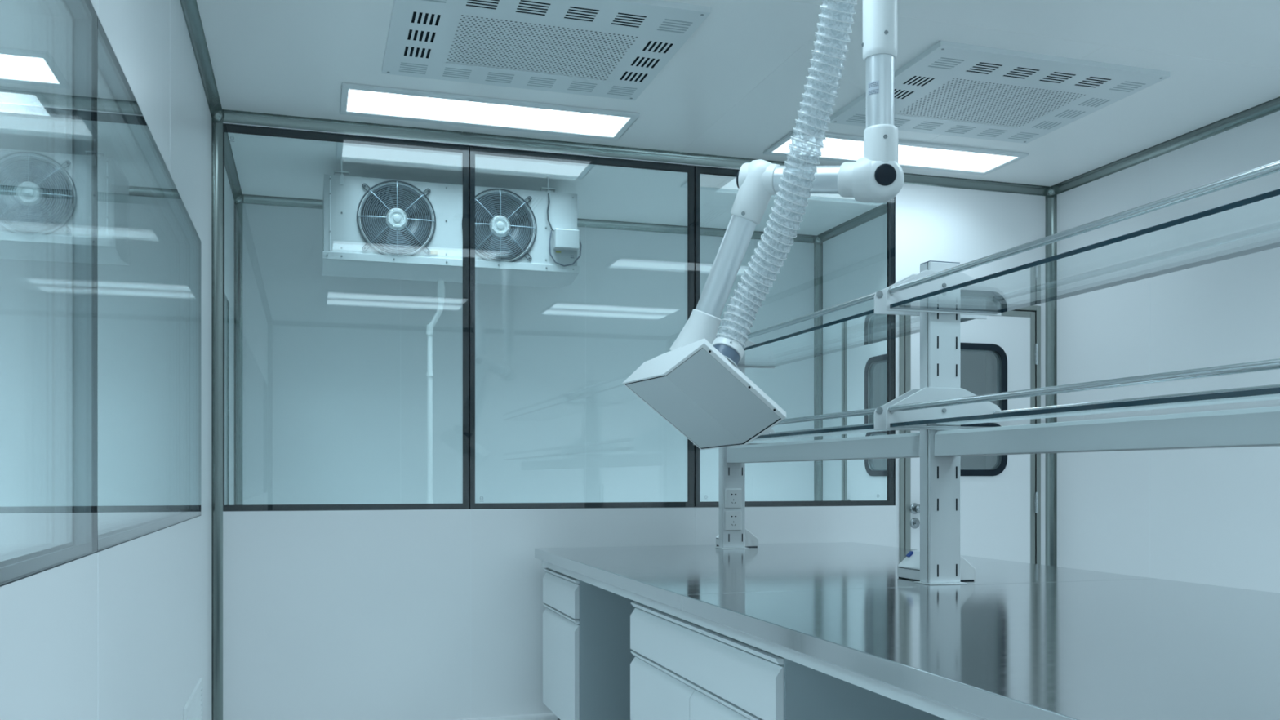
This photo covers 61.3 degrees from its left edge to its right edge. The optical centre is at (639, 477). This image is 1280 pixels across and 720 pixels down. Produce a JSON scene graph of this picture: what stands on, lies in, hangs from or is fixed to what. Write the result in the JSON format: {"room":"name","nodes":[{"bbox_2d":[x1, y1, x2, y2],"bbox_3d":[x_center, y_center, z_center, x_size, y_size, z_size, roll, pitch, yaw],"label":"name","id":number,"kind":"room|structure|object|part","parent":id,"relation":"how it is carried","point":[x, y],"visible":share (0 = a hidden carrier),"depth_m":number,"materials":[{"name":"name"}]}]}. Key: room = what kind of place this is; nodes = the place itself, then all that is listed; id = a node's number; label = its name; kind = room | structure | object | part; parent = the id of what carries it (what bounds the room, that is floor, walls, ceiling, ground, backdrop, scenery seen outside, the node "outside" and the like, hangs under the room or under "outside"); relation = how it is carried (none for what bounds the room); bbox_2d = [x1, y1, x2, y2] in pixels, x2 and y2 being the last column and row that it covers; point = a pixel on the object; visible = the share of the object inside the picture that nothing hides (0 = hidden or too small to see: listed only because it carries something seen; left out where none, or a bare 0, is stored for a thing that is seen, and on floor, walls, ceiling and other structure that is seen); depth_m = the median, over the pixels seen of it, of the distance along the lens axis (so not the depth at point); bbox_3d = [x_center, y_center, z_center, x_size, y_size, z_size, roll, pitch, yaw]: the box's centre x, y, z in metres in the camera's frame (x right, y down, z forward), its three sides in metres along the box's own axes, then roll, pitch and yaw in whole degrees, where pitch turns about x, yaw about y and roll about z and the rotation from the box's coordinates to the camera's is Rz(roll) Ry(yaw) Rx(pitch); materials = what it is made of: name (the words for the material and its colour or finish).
{"room":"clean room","nodes":[
{"label":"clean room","id":0,"kind":"room"},
{"bbox_2d":[0,194,141,561],"bbox_3d":[-3.716,-0.250,6.366,2.420,2.900,0.050,0,0,-17],"label":"wall","id":1,"kind":"structure","parent":0,"point":[36,233],"depth_m":6.41,"materials":[{"name":"white"}]},
{"bbox_2d":[0,185,136,204],"bbox_3d":[-3.702,-1.677,6.321,2.420,0.045,0.045,0,0,-17],"label":"trim","id":2,"kind":"structure","parent":1,"relation":"attached to","point":[4,189],"depth_m":6.40,"materials":[{"name":"grey metal"}]},
{"bbox_2d":[0,0,234,719],"bbox_3d":[-1.218,-0.250,2.425,0.051,2.900,8.550,0,0,-17],"label":"wall","id":3,"kind":"structure","parent":0,"point":[122,631],"depth_m":3.00,"materials":[{"name":"white"}]},
{"bbox_2d":[0,0,97,586],"bbox_3d":[-0.847,-0.410,1.213,0.049,1.140,2.255,0,0,-17],"label":"window","id":4,"kind":"structure","parent":3,"relation":"in","point":[83,15],"depth_m":2.28,"materials":[{"name":"black"}]},
{"bbox_3d":[-0.826,-0.410,1.219,0.005,1.135,2.250,0,0,-17],"label":"pane","id":5,"kind":"part","parent":4,"relation":"part of","materials":[{"name":"clear glass"}]},
{"bbox_2d":[97,16,200,552],"bbox_3d":[-1.514,-0.410,3.391,0.049,1.140,2.301,0,0,-17],"label":"window","id":6,"kind":"structure","parent":3,"relation":"in","point":[169,243],"depth_m":3.25,"materials":[{"name":"black"}]},
{"bbox_2d":[183,677,203,719],"bbox_3d":[-1.714,0.998,4.150,0.012,0.345,0.614,0,0,-17],"label":"air vent","id":7,"kind":"object","parent":3,"relation":"in","point":[193,708],"visible":1,"depth_m":4.20,"materials":[{"name":"white metal"}]},
{"bbox_2d":[179,0,222,118],"bbox_3d":[-0.944,-1.677,1.691,0.045,0.045,6.986,0,0,-17],"label":"trim","id":8,"kind":"structure","parent":3,"relation":"attached to","point":[189,7],"depth_m":4.29,"materials":[{"name":"grey metal"}]},
{"bbox_2d":[212,109,224,122],"bbox_3d":[-1.964,-1.681,5.012,0.068,0.066,0.068,0,0,-17],"label":"trim","id":9,"kind":"structure","parent":3,"relation":"attached to","point":[218,115],"depth_m":4.99,"materials":[{"name":"grey metal"}]},
{"bbox_2d":[224,293,229,505],"bbox_3d":[-2.189,-0.410,5.599,0.049,1.140,0.990,0,0,-17],"label":"window","id":10,"kind":"structure","parent":3,"relation":"in","point":[226,301],"depth_m":5.88,"materials":[{"name":"black metal"}]},
{"bbox_2d":[224,132,242,199],"bbox_3d":[-2.202,-1.677,5.803,0.045,0.045,1.514,0,0,-17],"label":"trim","id":11,"kind":"structure","parent":3,"relation":"attached to","point":[229,163],"depth_m":5.92,"materials":[{"name":"grey metal"}]},
{"bbox_2d":[451,712,557,719],"bbox_3d":[0.441,1.250,3.769,8.950,0.100,10.250,0,0,-17],"label":"floor","id":12,"kind":"structure","parent":0,"point":[552,716],"depth_m":5.38,"materials":[{"name":"white plastic"}]},
{"bbox_2d":[426,280,444,503],"bbox_3d":[-1.135,0.055,5.997,0.104,2.290,0.042,0,0,-4],"label":"drain pipe","id":13,"kind":"object","parent":12,"relation":"on","point":[441,287],"visible":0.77,"depth_m":5.99,"materials":[{"name":"white plastic"}]},
{"bbox_2d":[542,568,635,719],"bbox_3d":[-0.100,0.818,5.013,0.577,0.764,0.665,0,0,-17],"label":"base cabinet","id":14,"kind":"object","parent":12,"relation":"on","point":[588,657],"visible":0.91,"depth_m":4.67,"materials":[{"name":"grey metal"}]},
{"bbox_3d":[-0.365,0.534,4.931,0.022,0.144,0.659,0,0,-17],"label":"drawer","id":15,"kind":"part","parent":14,"relation":"part of","materials":[{"name":"white paint"}]},
{"bbox_3d":[-0.364,0.449,4.932,0.020,0.014,0.659,0,0,-17],"label":"grip rail","id":16,"kind":"part","parent":14,"relation":"part of","materials":[{"name":"white metal"}]},
{"bbox_3d":[-0.365,0.865,4.931,0.022,0.461,0.659,0,0,-17],"label":"door","id":17,"kind":"part","parent":14,"relation":"part of","materials":[{"name":"white paint"}]},
{"bbox_3d":[-0.364,0.621,4.932,0.020,0.014,0.659,0,0,-17],"label":"grip rail","id":18,"kind":"part","parent":14,"relation":"part of","materials":[{"name":"white metal"}]},
{"bbox_2d":[630,601,946,719],"bbox_3d":[0.423,0.818,3.304,0.577,0.764,1.250,0,0,-17],"label":"base cabinet","id":19,"kind":"object","parent":12,"relation":"on","point":[681,669],"visible":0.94,"depth_m":2.97,"materials":[{"name":"grey metal"}]},
{"bbox_3d":[0.068,0.621,3.521,0.020,0.014,0.620,0,0,-17],"label":"grip rail","id":20,"kind":"part","parent":19,"relation":"part of","materials":[{"name":"white metal"}]},
{"bbox_3d":[0.067,0.865,3.520,0.022,0.461,0.620,0,0,-17],"label":"door","id":21,"kind":"part","parent":19,"relation":"part of","materials":[{"name":"white paint"}]},
{"bbox_3d":[0.158,0.534,3.222,0.022,0.144,1.244,0,0,-17],"label":"drawer","id":22,"kind":"part","parent":19,"relation":"part of","materials":[{"name":"white paint"}]},
{"bbox_3d":[0.159,0.449,3.223,0.020,0.014,1.244,0,0,-17],"label":"grip rail","id":23,"kind":"part","parent":19,"relation":"part of","materials":[{"name":"white metal"}]},
{"bbox_3d":[0.249,0.865,2.924,0.022,0.461,0.620,0,0,-17],"label":"door","id":24,"kind":"part","parent":19,"relation":"part of","materials":[{"name":"white paint"}]},
{"bbox_3d":[0.250,0.621,2.925,0.020,0.014,0.620,0,0,-17],"label":"grip rail","id":25,"kind":"part","parent":19,"relation":"part of","materials":[{"name":"white metal"}]},
{"bbox_3d":[1.033,0.818,1.310,0.577,0.764,0.700,0,0,-17],"label":"cabinet","id":26,"kind":"object","parent":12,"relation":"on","visible":0},
{"bbox_2d":[534,542,1279,719],"bbox_3d":[0.999,0.393,3.331,1.740,0.085,4.685,0,0,-17],"label":"countertop","id":27,"kind":"structure","parent":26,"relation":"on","point":[1017,641],"depth_m":2.54,"materials":[{"name":"silver metal"}]},
{"bbox_2d":[715,336,748,549],"bbox_3d":[0.453,-0.177,5.315,0.140,1.055,0.095,0,0,-17],"label":"post","id":28,"kind":"object","parent":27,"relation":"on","point":[731,475],"visible":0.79,"depth_m":5.28,"materials":[{"name":"white metal"}]},
{"bbox_3d":[0.453,0.348,5.315,0.140,0.004,0.095,0,0,-17],"label":"plate","id":29,"kind":"part","parent":28,"relation":"part of","materials":[{"name":"white metal"}]},
{"bbox_2d":[724,511,741,530],"bbox_3d":[0.456,0.213,5.279,0.086,0.095,0.010,0,0,-17],"label":"power socket","id":30,"kind":"object","parent":28,"relation":"attached to","point":[732,518],"depth_m":5.27,"materials":[{"name":"white plastic"}]},
{"bbox_2d":[724,488,741,508],"bbox_3d":[0.456,0.105,5.279,0.086,0.095,0.010,0,0,-17],"label":"power socket","id":31,"kind":"object","parent":28,"relation":"attached to","point":[732,496],"depth_m":5.27,"materials":[{"name":"white plastic"}]},
{"bbox_2d":[693,428,774,444],"bbox_3d":[0.461,-0.223,5.257,0.426,0.137,0.008,0,0,-17],"label":"shelf bracket","id":32,"kind":"object","parent":28,"relation":"attached to","point":[771,430],"visible":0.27,"depth_m":5.31,"materials":[{"name":"white metal"}]},
{"bbox_2d":[737,340,774,368],"bbox_3d":[0.461,-0.603,5.257,0.426,0.137,0.008,0,0,-17],"label":"shelf bracket","id":33,"kind":"object","parent":28,"relation":"attached to","point":[748,343],"visible":0.09,"depth_m":5.28,"materials":[{"name":"white"}]},
{"bbox_2d":[769,422,874,434],"bbox_3d":[0.898,-0.208,4.482,0.020,0.020,1.730,0,0,-17],"label":"guard rail","id":34,"kind":"object","parent":28,"relation":"attached to","point":[870,424],"visible":0.28,"depth_m":4.74,"materials":[{"name":"silver metal"}]},
{"bbox_2d":[726,432,919,462],"bbox_3d":[0.720,-0.109,4.439,0.085,0.082,1.768,0,0,-17],"label":"cross beam","id":35,"kind":"structure","parent":28,"relation":"attached to","point":[901,445],"depth_m":4.20,"materials":[{"name":"white metal"}]},
{"bbox_2d":[747,424,919,444],"bbox_3d":[0.712,-0.166,4.425,0.400,0.012,1.730,0,0,-17],"label":"glass shelf","id":36,"kind":"object","parent":35,"relation":"on","point":[866,430],"visible":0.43,"depth_m":4.08,"materials":[{"name":"blue"}]},
{"bbox_2d":[775,407,877,425],"bbox_3d":[0.528,-0.218,4.369,0.020,0.020,1.730,0,0,-17],"label":"guard rail","id":37,"kind":"object","parent":36,"relation":"on","point":[864,411],"visible":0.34,"depth_m":3.85,"materials":[{"name":"silver metal"}]},
{"bbox_2d":[900,315,919,321],"bbox_3d":[0.898,-0.588,4.482,0.020,0.020,1.730,0,0,-17],"label":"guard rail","id":38,"kind":"object","parent":28,"relation":"attached to","point":[917,318],"visible":0.02,"depth_m":4.04,"materials":[{"name":"silver metal"}]},
{"bbox_2d":[715,528,758,546],"bbox_3d":[0.489,0.303,5.473,0.161,0.094,0.180,0,0,-17],"label":"box","id":39,"kind":"object","parent":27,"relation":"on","point":[751,540],"visible":0.34,"depth_m":5.40,"materials":[{"name":"white plastic"}]},
{"bbox_2d":[897,550,975,581],"bbox_3d":[1.014,0.303,3.704,0.194,0.094,0.180,0,0,-17],"label":"box","id":40,"kind":"object","parent":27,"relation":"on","point":[908,568],"visible":0.53,"depth_m":3.67,"materials":[{"name":"white plastic"}]},
{"bbox_2d":[914,260,967,585],"bbox_3d":[0.990,-0.177,3.560,0.140,1.055,0.095,0,0,-17],"label":"post","id":41,"kind":"object","parent":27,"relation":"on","point":[940,333],"visible":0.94,"depth_m":3.53,"materials":[{"name":"white metal"}]},
{"bbox_2d":[737,309,973,367],"bbox_3d":[0.712,-0.546,4.425,0.400,0.012,1.730,0,0,-17],"label":"glass shelf","id":42,"kind":"object","parent":41,"relation":"on","point":[834,336],"visible":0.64,"depth_m":4.28,"materials":[{"name":"blue"}]},
{"bbox_2d":[747,292,876,338],"bbox_3d":[0.528,-0.598,4.369,0.020,0.020,1.730,0,0,-17],"label":"guard rail","id":43,"kind":"object","parent":42,"relation":"on","point":[871,296],"visible":0.66,"depth_m":3.96,"materials":[{"name":"silver metal"}]},
{"bbox_2d":[875,406,883,413],"bbox_3d":[0.783,-0.218,3.533,0.024,0.024,0.002,0,0,-17],"label":"screw","id":44,"kind":"object","parent":41,"relation":"attached to","point":[879,410],"depth_m":3.53,"materials":[{"name":"silver metal"}]},
{"bbox_2d":[875,290,883,297],"bbox_3d":[0.783,-0.598,3.533,0.024,0.024,0.002,0,0,-17],"label":"screw","id":45,"kind":"object","parent":41,"relation":"attached to","point":[879,294],"depth_m":3.53,"materials":[{"name":"silver metal"}]},
{"bbox_2d":[874,389,919,431],"bbox_3d":[0.970,-0.223,3.593,0.426,0.137,0.008,0,0,-17],"label":"shelf bracket","id":46,"kind":"object","parent":41,"relation":"attached to","point":[880,413],"visible":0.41,"depth_m":3.54,"materials":[{"name":"white metal"}]},
{"bbox_2d":[874,274,986,319],"bbox_3d":[0.970,-0.603,3.593,0.426,0.137,0.008,0,0,-17],"label":"shelf bracket","id":47,"kind":"object","parent":41,"relation":"attached to","point":[880,297],"visible":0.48,"depth_m":3.54,"materials":[{"name":"white metal"}]},
{"bbox_3d":[0.990,0.348,3.560,0.140,0.004,0.095,0,0,-17],"label":"plate","id":48,"kind":"part","parent":41,"relation":"part of","materials":[{"name":"white metal"}]},
{"bbox_2d":[886,386,1000,430],"bbox_3d":[0.993,-0.223,3.518,0.426,0.137,0.010,0,0,-17],"label":"shelf bracket","id":49,"kind":"object","parent":41,"relation":"attached to","point":[927,393],"visible":0.66,"depth_m":3.51,"materials":[{"name":"white metal"}]},
{"bbox_2d":[886,270,1000,315],"bbox_3d":[0.993,-0.603,3.518,0.426,0.137,0.010,0,0,-17],"label":"shelf bracket","id":50,"kind":"object","parent":41,"relation":"attached to","point":[979,295],"visible":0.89,"depth_m":3.52,"materials":[{"name":"white metal"}]},
{"bbox_2d":[888,358,1279,412],"bbox_3d":[1.175,-0.218,2.253,0.020,0.020,2.521,0,0,-17],"label":"guard rail","id":51,"kind":"object","parent":41,"relation":"attached to","point":[1272,364],"visible":1,"depth_m":2.51,"materials":[{"name":"silver metal"}]},
{"bbox_2d":[888,160,1279,293],"bbox_3d":[1.175,-0.598,2.253,0.020,0.020,2.521,0,0,-17],"label":"guard rail","id":52,"kind":"object","parent":41,"relation":"attached to","point":[1271,168],"visible":1,"depth_m":2.51,"materials":[{"name":"silver metal"}]},
{"bbox_2d":[889,188,1279,313],"bbox_3d":[1.360,-0.546,2.309,0.400,0.012,2.521,0,0,-17],"label":"glass shelf","id":53,"kind":"object","parent":41,"relation":"on","point":[1275,193],"visible":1,"depth_m":2.78,"materials":[{"name":"blue"}]},
{"bbox_2d":[934,405,1279,456],"bbox_3d":[1.369,-0.109,2.319,0.085,0.082,2.534,0,0,-17],"label":"cross beam","id":54,"kind":"structure","parent":41,"relation":"attached to","point":[1258,426],"depth_m":2.70,"materials":[{"name":"white metal"}]},
{"bbox_2d":[889,386,1279,428],"bbox_3d":[1.360,-0.166,2.309,0.400,0.012,2.521,0,0,-17],"label":"glass shelf","id":55,"kind":"object","parent":54,"relation":"on","point":[1263,397],"visible":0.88,"depth_m":2.63,"materials":[{"name":"blue"}]},
{"bbox_2d":[993,383,1279,413],"bbox_3d":[1.545,-0.208,2.366,0.020,0.020,2.521,0,0,-17],"label":"guard rail","id":56,"kind":"object","parent":41,"relation":"attached to","point":[1277,385],"visible":0.35,"depth_m":2.91,"materials":[{"name":"silver metal"}]},
{"bbox_2d":[993,221,1279,302],"bbox_3d":[1.545,-0.588,2.366,0.020,0.020,2.521,0,0,-17],"label":"guard rail","id":57,"kind":"object","parent":41,"relation":"attached to","point":[1273,227],"visible":1,"depth_m":2.91,"materials":[{"name":"silver metal"}]},
{"bbox_2d":[242,203,813,505],"bbox_3d":[-0.593,-0.250,7.113,3.990,2.900,0.050,0,0,-17],"label":"wall","id":58,"kind":"structure","parent":0,"point":[335,368],"depth_m":6.96,"materials":[{"name":"white paint"}]},
{"bbox_2d":[234,201,242,505],"bbox_3d":[-2.417,-0.250,6.505,0.045,2.900,0.045,0,0,-17],"label":"trim","id":59,"kind":"structure","parent":58,"relation":"attached to","point":[237,207],"depth_m":6.52,"materials":[{"name":"grey metal"}]},
{"bbox_2d":[234,194,244,204],"bbox_3d":[-2.421,-1.681,6.507,0.068,0.066,0.068,0,0,-17],"label":"trim","id":60,"kind":"structure","parent":58,"relation":"attached to","point":[239,198],"depth_m":6.49,"materials":[{"name":"grey metal"}]},
{"bbox_2d":[241,194,817,243],"bbox_3d":[-0.579,-1.677,7.068,3.890,0.045,0.045,0,0,-17],"label":"trim","id":61,"kind":"structure","parent":58,"relation":"attached to","point":[248,198],"depth_m":7.20,"materials":[{"name":"grey metal"}]},
{"bbox_2d":[585,226,586,502],"bbox_3d":[-0.361,-0.250,7.158,0.002,2.900,0.002,0,0,-17],"label":"trim","id":62,"kind":"structure","parent":58,"relation":"attached to","point":[585,226],"depth_m":7.16,"materials":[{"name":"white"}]},
{"bbox_2d":[813,235,822,244],"bbox_3d":[1.262,-1.681,7.635,0.068,0.066,0.068,0,0,-17],"label":"trim","id":63,"kind":"structure","parent":58,"relation":"attached to","point":[817,239],"depth_m":7.61,"materials":[{"name":"grey metal"}]},
{"bbox_2d":[813,241,822,501],"bbox_3d":[1.260,-0.250,7.630,0.045,2.900,0.045,0,0,-17],"label":"trim","id":64,"kind":"structure","parent":58,"relation":"attached to","point":[818,248],"depth_m":7.64,"materials":[{"name":"grey metal"}]},
{"bbox_2d":[222,122,1045,719],"bbox_3d":[0.214,-0.250,5.724,4.620,2.900,0.051,0,0,-17],"label":"wall","id":65,"kind":"structure","parent":0,"point":[413,614],"depth_m":5.34,"materials":[{"name":"white paint"}]},
{"bbox_2d":[211,118,222,719],"bbox_3d":[-1.959,-0.250,5.009,0.045,2.900,0.045,0,0,-17],"label":"trim","id":66,"kind":"structure","parent":65,"relation":"attached to","point":[216,127],"depth_m":5.02,"materials":[{"name":"grey metal"}]},
{"bbox_2d":[222,123,469,511],"bbox_3d":[-1.415,-0.745,5.225,1.172,1.810,0.050,0,0,-17],"label":"window","id":67,"kind":"structure","parent":65,"relation":"in","point":[230,128],"depth_m":5.29,"materials":[{"name":"black"}]},
{"bbox_2d":[469,145,470,507],"bbox_3d":[-0.848,-0.745,5.375,0.004,1.810,0.002,0,0,-17],"label":"trim","id":68,"kind":"structure","parent":65,"relation":"attached to","point":[469,145],"depth_m":5.37,"materials":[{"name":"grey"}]},
{"bbox_2d":[469,145,695,509],"bbox_3d":[-0.284,-0.745,5.571,1.193,1.810,0.050,0,0,-17],"label":"window","id":69,"kind":"structure","parent":65,"relation":"in","point":[689,169],"depth_m":5.52,"materials":[{"name":"black"}]},
{"bbox_2d":[221,109,1050,195],"bbox_3d":[0.228,-1.677,5.679,4.620,0.045,0.045,0,0,-17],"label":"trim","id":70,"kind":"structure","parent":65,"relation":"attached to","point":[230,116],"depth_m":5.46,"materials":[{"name":"grey metal"}]},
{"bbox_2d":[694,165,695,506],"bbox_3d":[0.292,-0.745,5.724,0.004,1.810,0.002,0,0,-17],"label":"trim","id":71,"kind":"structure","parent":65,"relation":"attached to","point":[695,166],"depth_m":5.72,"materials":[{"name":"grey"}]},
{"bbox_2d":[695,165,895,506],"bbox_3d":[0.857,-0.745,5.920,1.195,1.810,0.050,0,0,-17],"label":"window","id":72,"kind":"structure","parent":65,"relation":"in","point":[891,500],"depth_m":6.00,"materials":[{"name":"black"}]},
{"bbox_2d":[899,303,1040,564],"bbox_3d":[1.906,0.097,6.208,0.931,2.206,0.116,0,0,-17],"label":"door","id":73,"kind":"structure","parent":65,"relation":"in","point":[1000,504],"depth_m":6.26,"materials":[{"name":"silver metal"}]},
{"bbox_3d":[1.560,0.178,6.072,0.060,0.060,0.060,0,0,-17],"label":"handle","id":74,"kind":"part","parent":73,"relation":"part of","materials":[{"name":"grey metal"}]},
{"bbox_2d":[0,0,1279,235],"bbox_3d":[0.441,-1.750,3.769,8.950,0.101,10.250,0,0,-17],"label":"ceiling","id":75,"kind":"structure","parent":0,"point":[735,87],"depth_m":4.70,"materials":[{"name":"white"}]},
{"bbox_2d":[0,85,59,120],"bbox_3d":[-3.331,-1.694,4.732,1.346,0.012,0.396,0,0,-17],"label":"recessed light","id":76,"kind":"object","parent":75,"relation":"in","point":[14,101],"visible":1,"depth_m":4.91,"materials":[{"name":"grey plastic"}]},
{"bbox_2d":[0,92,49,115],"bbox_3d":[-3.331,-1.696,4.732,1.280,0.007,0.306,0,0,-17],"label":"diffuser","id":77,"kind":"object","parent":76,"relation":"attached to","point":[16,104],"depth_m":4.91,"materials":[{"name":"grey plastic"}]},
{"bbox_2d":[335,142,462,169],"bbox_3d":[-1.251,-1.694,5.686,0.671,0.012,0.302,0,0,-17],"label":"recessed light","id":78,"kind":"object","parent":75,"relation":"in","point":[392,155],"depth_m":5.68,"materials":[{"name":"grey plastic"}]},
{"bbox_2d":[321,159,582,288],"bbox_3d":[-1.066,-1.411,6.110,1.406,0.577,0.532,0,0,-17],"label":"cooler","id":79,"kind":"object","parent":75,"relation":"hanging from","point":[374,228],"visible":0.96,"depth_m":5.92,"materials":[{"name":"silver metal"}]},
{"bbox_2d":[321,258,578,288],"bbox_3d":[-1.078,-1.137,6.125,1.388,0.029,0.456,0,0,-17],"label":"tray","id":80,"kind":"object","parent":79,"relation":"on","point":[413,269],"depth_m":6.01,"materials":[{"name":"silver metal"}]},
{"bbox_2d":[339,82,639,140],"bbox_3d":[-0.699,-1.694,5.036,1.346,0.012,0.396,0,0,-17],"label":"recessed light","id":81,"kind":"object","parent":75,"relation":"in","point":[356,100],"visible":1,"depth_m":5.01,"materials":[{"name":"white plastic"}]},
{"bbox_2d":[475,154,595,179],"bbox_3d":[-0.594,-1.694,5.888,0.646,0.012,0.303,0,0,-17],"label":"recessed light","id":82,"kind":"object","parent":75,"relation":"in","point":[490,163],"depth_m":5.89,"materials":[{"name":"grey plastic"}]},
{"bbox_2d":[382,0,711,100],"bbox_3d":[-0.409,-1.688,4.199,1.100,0.024,0.950,0,0,-17],"label":"ceiling vent","id":83,"kind":"object","parent":75,"relation":"in","point":[626,44],"visible":1,"depth_m":4.17,"materials":[{"name":"white metal"}]},
{"bbox_2d":[699,173,738,192],"bbox_3d":[0.457,-1.694,6.209,0.344,0.012,0.301,0,0,-17],"label":"recessed light","id":84,"kind":"object","parent":75,"relation":"in","point":[717,183],"depth_m":6.22,"materials":[{"name":"grey plastic"}]},
{"bbox_2d":[699,173,854,199],"bbox_3d":[0.934,-1.696,6.310,1.280,0.007,0.306,0,0,-17],"label":"diffuser","id":85,"kind":"object","parent":84,"relation":"attached to","point":[706,181],"depth_m":6.26,"materials":[{"name":"grey"}]},
{"bbox_2d":[622,0,904,449],"bbox_3d":[0.344,-0.892,3.006,0.841,1.616,0.362,0,0,32],"label":"extraction arm","id":86,"kind":"object","parent":75,"relation":"hanging from","point":[699,387],"visible":0.99,"depth_m":3.01},
{"bbox_2d":[622,338,786,449],"bbox_3d":[0.183,-0.240,3.106,0.414,0.312,0.386,0,0,-17],"label":"exhaust hood","id":87,"kind":"object","parent":86,"relation":"attached to","point":[699,387],"depth_m":3.04,"materials":[{"name":"white metal"}]},
{"bbox_2d":[763,131,794,156],"bbox_3d":[0.754,-1.694,5.484,0.150,0.012,0.383,0,0,-17],"label":"recessed light","id":88,"kind":"object","parent":75,"relation":"in","point":[780,148],"depth_m":5.55,"materials":[{"name":"grey plastic"}]},
{"bbox_2d":[711,0,857,362],"bbox_3d":[0.407,-1.009,2.789,0.174,1.382,0.668,0,0,-26],"label":"flexible hose","id":89,"kind":"object","parent":75,"relation":"hanging from","point":[814,108],"visible":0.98,"depth_m":2.83,"materials":[{"name":"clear plastic"}]},
{"bbox_2d":[808,193,860,202],"bbox_3d":[1.190,-1.694,6.518,0.372,0.012,0.140,0,0,-17],"label":"recessed light","id":90,"kind":"object","parent":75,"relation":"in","point":[835,197],"depth_m":6.53,"materials":[{"name":"grey plastic"}]},
{"bbox_2d":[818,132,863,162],"bbox_3d":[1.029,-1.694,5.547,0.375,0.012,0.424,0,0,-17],"label":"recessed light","id":91,"kind":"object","parent":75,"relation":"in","point":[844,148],"depth_m":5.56,"materials":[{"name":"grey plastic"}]},
{"bbox_2d":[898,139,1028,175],"bbox_3d":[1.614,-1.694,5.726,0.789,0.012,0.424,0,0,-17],"label":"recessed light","id":92,"kind":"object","parent":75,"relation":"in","point":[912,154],"depth_m":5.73,"materials":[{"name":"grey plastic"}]},
{"bbox_2d":[829,40,1169,143],"bbox_3d":[1.557,-1.688,4.822,1.100,0.024,0.950,0,0,-17],"label":"ceiling vent","id":93,"kind":"object","parent":75,"relation":"in","point":[950,81],"visible":0.98,"depth_m":4.72,"materials":[{"name":"white metal"}]},
{"bbox_2d":[822,213,887,501],"bbox_3d":[1.520,-0.250,6.942,0.050,2.900,1.514,0,0,-17],"label":"wall","id":94,"kind":"structure","parent":0,"point":[855,260],"depth_m":7.33,"materials":[{"name":"white paint"}]},
{"bbox_2d":[817,203,887,242],"bbox_3d":[1.475,-1.677,6.928,0.045,0.045,1.514,0,0,-17],"label":"trim","id":95,"kind":"structure","parent":94,"relation":"attached to","point":[881,210],"depth_m":7.14,"materials":[{"name":"grey metal"}]},
{"bbox_2d":[841,315,887,500],"bbox_3d":[1.530,0.097,6.795,0.116,2.206,1.100,0,0,-17],"label":"door","id":96,"kind":"structure","parent":94,"relation":"in","point":[860,480],"depth_m":7.07,"materials":[{"name":"silver metal"}]},
{"bbox_3d":[1.555,0.110,6.803,0.052,2.160,1.030,0,0,-17],"label":"trim","id":97,"kind":"part","parent":96,"relation":"part of","materials":[{"name":"silver metal"}]},
{"bbox_2d":[873,351,986,469],"bbox_3d":[2.052,-0.250,9.543,2.490,2.900,0.050,0,0,-17],"label":"wall","id":98,"kind":"structure","parent":0,"point":[972,364],"depth_m":9.80,"materials":[{"name":"white paint"}]},
{"bbox_2d":[986,351,996,468],"bbox_3d":[3.626,-0.250,8.397,0.050,2.900,3.064,0,0,-17],"label":"wall","id":99,"kind":"structure","parent":0,"point":[991,360],"depth_m":9.77,"materials":[{"name":"white paint"}]},
{"bbox_2d":[1057,111,1279,593],"bbox_3d":[3.469,-0.250,3.067,0.051,2.900,7.036,0,0,-17],"label":"wall","id":100,"kind":"structure","parent":0,"point":[1205,516],"depth_m":5.47,"materials":[{"name":"white"}]},
{"bbox_2d":[1045,186,1056,197],"bbox_3d":[2.418,-1.681,6.353,0.068,0.066,0.068,0,0,-17],"label":"trim","id":101,"kind":"structure","parent":100,"relation":"attached to","point":[1051,192],"depth_m":6.33,"materials":[{"name":"grey metal"}]},
{"bbox_2d":[1045,194,1057,566],"bbox_3d":[2.415,-0.250,6.348,0.045,2.900,0.045,0,0,-17],"label":"trim","id":102,"kind":"structure","parent":100,"relation":"attached to","point":[1051,202],"depth_m":6.36,"materials":[{"name":"grey metal"}]},
{"bbox_2d":[1050,96,1279,194],"bbox_3d":[3.431,-1.677,3.030,0.045,0.045,6.986,0,0,-17],"label":"trim","id":103,"kind":"structure","parent":100,"relation":"attached to","point":[1272,106],"depth_m":5.45,"materials":[{"name":"grey metal"}]}
]}

